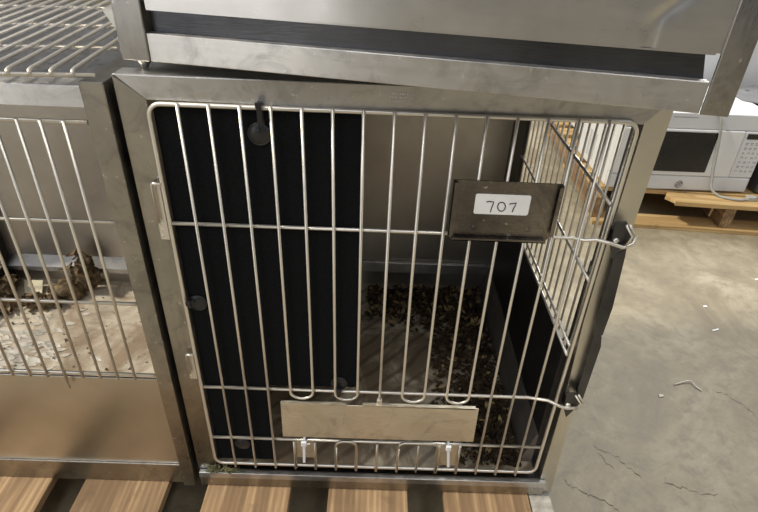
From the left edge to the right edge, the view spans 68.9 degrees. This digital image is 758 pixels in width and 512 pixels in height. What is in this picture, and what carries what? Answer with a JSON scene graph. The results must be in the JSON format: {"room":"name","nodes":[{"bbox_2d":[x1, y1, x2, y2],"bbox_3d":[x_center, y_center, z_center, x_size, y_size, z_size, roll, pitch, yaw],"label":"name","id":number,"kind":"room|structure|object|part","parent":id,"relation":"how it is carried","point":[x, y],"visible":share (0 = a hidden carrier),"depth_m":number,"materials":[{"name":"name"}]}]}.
{"room":"animal kennel room","nodes":[
{"label":"animal kennel room","id":0,"kind":"room"},
{"bbox_2d":[13,0,757,511],"bbox_3d":[0.230,0.029,1.897,12.000,0.100,12.000,2,33,-1],"label":"floor","id":1,"kind":"structure","parent":0,"point":[658,335],"depth_m":1.38,"materials":[{"name":"concrete"}]},
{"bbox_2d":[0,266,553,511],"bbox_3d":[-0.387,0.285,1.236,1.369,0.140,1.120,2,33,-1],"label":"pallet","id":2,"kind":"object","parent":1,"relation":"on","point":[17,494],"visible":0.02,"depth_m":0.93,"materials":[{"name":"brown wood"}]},
{"bbox_2d":[0,0,198,485],"bbox_3d":[-0.602,-0.049,0.979,0.610,0.682,0.536,2,33,-1],"label":"cage","id":3,"kind":"object","parent":2,"relation":"on","point":[67,181],"visible":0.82,"depth_m":0.88,"materials":[{"name":"metal"}]},
{"bbox_2d":[0,274,17,314],"bbox_3d":[-0.866,0.088,1.263,0.073,0.055,0.134,-13,36,-23],"label":"clump","id":4,"kind":"object","parent":3,"relation":"on","point":[6,291],"visible":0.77,"depth_m":1.26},
{"bbox_2d":[19,291,46,311],"bbox_3d":[-0.785,0.099,1.260,0.080,0.038,0.056,20,37,25],"label":"clump","id":5,"kind":"object","parent":3,"relation":"on","point":[30,305],"visible":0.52,"depth_m":1.26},
{"bbox_2d":[24,280,42,292],"bbox_3d":[-0.823,0.073,1.313,0.054,0.017,0.034,2,33,-1],"label":"scrap","id":6,"kind":"object","parent":3,"relation":"on","point":[38,284],"visible":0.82,"depth_m":1.31,"materials":[{"name":"beige paper"}]},
{"bbox_3d":[-0.592,-0.187,0.597,0.558,0.024,0.030,2,33,-1],"label":"rail","id":7,"kind":"part","parent":3,"relation":"part of","materials":[{"name":"metal"}]},
{"bbox_2d":[0,309,101,372],"bbox_3d":[-0.754,0.187,1.151,0.293,0.010,0.248,-16,37,-26],"label":"flakes","id":8,"kind":"object","parent":3,"relation":"on","point":[11,354],"visible":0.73,"depth_m":1.15,"materials":[{"name":"white paper"}]},
{"bbox_2d":[0,0,118,77],"bbox_3d":[-0.604,-0.343,0.792,0.572,0.011,0.584,-1,33,-5],"label":"wire rack","id":9,"kind":"object","parent":3,"relation":"on","point":[12,6],"visible":0.77,"depth_m":0.70,"materials":[{"name":"silver metal"}]},
{"bbox_2d":[36,248,100,309],"bbox_3d":[-0.717,0.053,1.264,0.117,0.125,0.108,2,33,-1],"label":"clump","id":10,"kind":"object","parent":3,"relation":"on","point":[78,279],"visible":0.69,"depth_m":1.28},
{"bbox_2d":[8,297,146,372],"bbox_3d":[-0.596,0.207,1.135,0.500,0.004,0.452,2,33,-1],"label":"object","id":11,"kind":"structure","parent":3,"relation":"on","point":[66,339],"depth_m":1.18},
{"bbox_2d":[0,117,154,388],"bbox_3d":[-0.603,0.015,0.708,0.563,0.411,0.010,2,33,-1],"label":"grille","id":12,"kind":"object","parent":3,"relation":"attached to","point":[58,379],"depth_m":0.72,"materials":[{"name":"metal"}]},
{"bbox_3d":[-0.610,0.254,0.869,0.566,0.196,0.004,2,33,-1],"label":"kick panel","id":13,"kind":"part","parent":3,"relation":"part of","materials":[{"name":"metal"}]},
{"bbox_3d":[-0.614,0.351,0.943,0.566,0.048,0.029,2,33,-1],"label":"rail","id":14,"kind":"part","parent":3,"relation":"part of","materials":[{"name":"metal"}]},
{"bbox_3d":[-0.313,0.098,0.771,0.026,0.682,0.030,2,33,-1],"label":"post","id":15,"kind":"part","parent":3,"relation":"part of","materials":[{"name":"metal"}]},
{"bbox_2d":[111,61,672,494],"bbox_3d":[0.011,-0.031,0.986,0.604,0.689,0.571,2,33,-1],"label":"cage","id":16,"kind":"object","parent":2,"relation":"on","point":[444,200],"visible":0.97,"depth_m":0.83,"materials":[{"name":"metal"}]},
{"bbox_3d":[-0.277,0.092,0.776,0.032,0.688,0.028,2,33,-1],"label":"post","id":17,"kind":"part","parent":16,"relation":"part of","materials":[{"name":"metal"}]},
{"bbox_2d":[204,462,240,474],"bbox_3d":[-0.260,0.353,0.920,0.064,0.022,0.018,2,33,-1],"label":"grass clippings","id":18,"kind":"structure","parent":16,"relation":"on","point":[211,469],"depth_m":0.92,"materials":[{"name":"plant"}]},
{"bbox_2d":[153,101,361,458],"bbox_3d":[-0.143,0.088,0.751,0.228,0.605,0.019,2,33,-1],"label":"panel","id":19,"kind":"object","parent":16,"relation":"attached to","point":[225,122],"visible":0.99,"depth_m":0.70,"materials":[{"name":"black plastic"}]},
{"bbox_2d":[301,437,309,462],"bbox_3d":[-0.117,0.311,0.890,0.014,0.050,0.016,2,33,-1],"label":"cable tie","id":20,"kind":"object","parent":16,"relation":"attached to","point":[304,443],"visible":0.99,"depth_m":0.88,"materials":[{"name":"white plastic"}]},
{"bbox_3d":[-0.119,0.312,0.894,0.037,0.041,0.002,2,33,-1],"label":"catch plate","id":21,"kind":"part","parent":16,"relation":"part of","materials":[{"name":"metal"}]},
{"bbox_3d":[-0.011,0.384,0.956,0.584,0.023,0.031,2,33,-1],"label":"rail","id":22,"kind":"part","parent":16,"relation":"part of","materials":[{"name":"metal"}]},
{"bbox_3d":[0.000,0.255,0.849,0.299,0.076,0.006,2,33,-1],"label":"flap plate","id":23,"kind":"part","parent":16,"relation":"part of","materials":[{"name":"metal"}]},
{"bbox_3d":[0.019,-0.174,0.602,0.598,0.033,0.028,2,33,-1],"label":"rail","id":24,"kind":"part","parent":16,"relation":"part of","materials":[{"name":"metal"}]},
{"bbox_2d":[102,0,757,116],"bbox_3d":[0.080,-0.591,0.584,0.615,0.690,0.553,8,33,9],"label":"cage","id":25,"kind":"object","parent":16,"relation":"on","point":[648,54],"visible":1,"depth_m":0.51,"materials":[{"name":"metal"}]},
{"bbox_3d":[-0.240,-0.499,0.410,0.032,0.680,0.030,8,33,9],"label":"post","id":26,"kind":"part","parent":25,"relation":"part of","materials":[{"name":"metal"}]},
{"bbox_3d":[0.026,-0.180,0.534,0.539,0.028,0.010,8,33,9],"label":"rail","id":27,"kind":"part","parent":25,"relation":"part of","materials":[{"name":"metal"}]},
{"bbox_3d":[0.031,-0.268,0.476,0.536,0.139,0.005,8,33,9],"label":"kick panel","id":28,"kind":"part","parent":25,"relation":"part of","materials":[{"name":"metal"}]},
{"bbox_3d":[0.315,-0.418,0.322,0.025,0.680,0.030,8,33,9],"label":"post","id":29,"kind":"part","parent":25,"relation":"part of","materials":[{"name":"metal"}]},
{"bbox_2d":[365,282,521,467],"bbox_3d":[0.111,0.210,1.139,0.294,0.032,0.519,2,33,-1],"label":"leaf litter","id":30,"kind":"object","parent":16,"relation":"on","point":[498,409],"visible":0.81,"depth_m":1.16,"materials":[{"name":"brown plant"}]},
{"bbox_3d":[0.110,0.324,0.899,0.037,0.050,0.002,2,33,-1],"label":"catch plate","id":31,"kind":"part","parent":16,"relation":"part of","materials":[{"name":"metal"}]},
{"bbox_2d":[446,441,451,466],"bbox_3d":[0.111,0.319,0.892,0.010,0.050,0.016,2,33,-1],"label":"cable tie","id":32,"kind":"object","parent":16,"relation":"attached to","point":[448,446],"visible":1,"depth_m":0.88,"materials":[{"name":"white plastic"}]},
{"bbox_3d":[0.276,-0.032,1.007,0.006,0.684,0.503,2,33,-1],"label":"liner panel","id":33,"kind":"part","parent":16,"relation":"part of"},
{"bbox_3d":[0.284,0.215,0.822,0.025,0.053,0.018,2,33,-1],"label":"latch plate","id":34,"kind":"part","parent":16,"relation":"part of","materials":[{"name":"metal"}]},
{"bbox_2d":[519,121,633,355],"bbox_3d":[0.280,-0.122,0.876,0.007,0.363,0.423,2,33,-1],"label":"grille","id":35,"kind":"object","parent":16,"relation":"attached to","point":[628,187],"depth_m":0.77,"materials":[{"name":"metal"}]},
{"bbox_3d":[0.293,0.112,0.783,0.034,0.688,0.028,2,33,-1],"label":"post","id":36,"kind":"part","parent":16,"relation":"part of","materials":[{"name":"metal"}]},
{"bbox_3d":[0.289,-0.023,0.669,0.025,0.053,0.018,2,33,-1],"label":"latch plate","id":37,"kind":"part","parent":16,"relation":"part of","materials":[{"name":"metal"}]},
{"bbox_2d":[564,479,616,509],"bbox_3d":[0.428,0.483,1.111,0.091,0.001,0.073,2,33,-1],"label":"crack","id":38,"kind":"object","parent":1,"relation":"on","point":[564,479],"depth_m":1.11,"materials":[{"name":"grey concrete"}]},
{"bbox_2d":[548,122,757,235],"bbox_3d":[1.447,-0.392,2.433,1.220,0.117,1.005,4,33,3],"label":"pallet","id":39,"kind":"object","parent":1,"relation":"on","point":[721,212],"visible":0.35,"depth_m":2.07,"materials":[{"name":"brown wood"}]},
{"bbox_2d":[578,86,757,200],"bbox_3d":[1.126,-0.460,2.120,0.547,0.312,0.460,2,33,-1],"label":"microwave","id":40,"kind":"object","parent":39,"relation":"on","point":[697,151],"visible":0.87,"depth_m":1.99,"materials":[{"name":"white plastic"}]},
{"bbox_3d":[1.070,-0.377,1.994,0.438,0.175,0.025,2,33,-1],"label":"door","id":41,"kind":"part","parent":40,"relation":"part of","materials":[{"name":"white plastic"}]},
{"bbox_3d":[1.199,-0.445,2.101,0.163,0.312,0.484,-9,35,-18],"label":"power cord","id":42,"kind":"part","parent":40,"relation":"part of","materials":[{"name":"white plastic"}]},
{"bbox_3d":[1.332,-0.368,1.997,0.084,0.175,0.024,2,33,-1],"label":"control panel","id":43,"kind":"part","parent":40,"relation":"part of","materials":[{"name":"white plastic"}]},
{"bbox_2d":[736,85,757,103],"bbox_3d":[1.453,-0.632,2.141,0.154,0.004,0.291,29,41,35],"label":"plate","id":44,"kind":"object","parent":40,"relation":"on","point":[749,93],"visible":0.94,"depth_m":2.12,"materials":[{"name":"ceramic"}]},
{"bbox_2d":[747,102,757,192],"bbox_3d":[1.659,-0.435,2.144,0.492,0.283,0.374,2,33,-1],"label":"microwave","id":45,"kind":"object","parent":39,"relation":"on","point":[752,184],"visible":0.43,"depth_m":2.07,"materials":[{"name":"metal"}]},
{"bbox_2d":[674,380,701,390],"bbox_3d":[0.772,0.320,1.381,0.065,0.006,0.027,11,34,13],"label":"twig","id":46,"kind":"object","parent":1,"relation":"on","point":[685,380],"visible":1,"depth_m":1.38,"materials":[{"name":"wood"}]},
{"bbox_2d":[571,29,757,132],"bbox_3d":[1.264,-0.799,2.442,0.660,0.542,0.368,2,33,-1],"label":"wall","id":47,"kind":"structure","parent":0,"point":[750,78],"depth_m":2.25,"materials":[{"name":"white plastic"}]}
]}

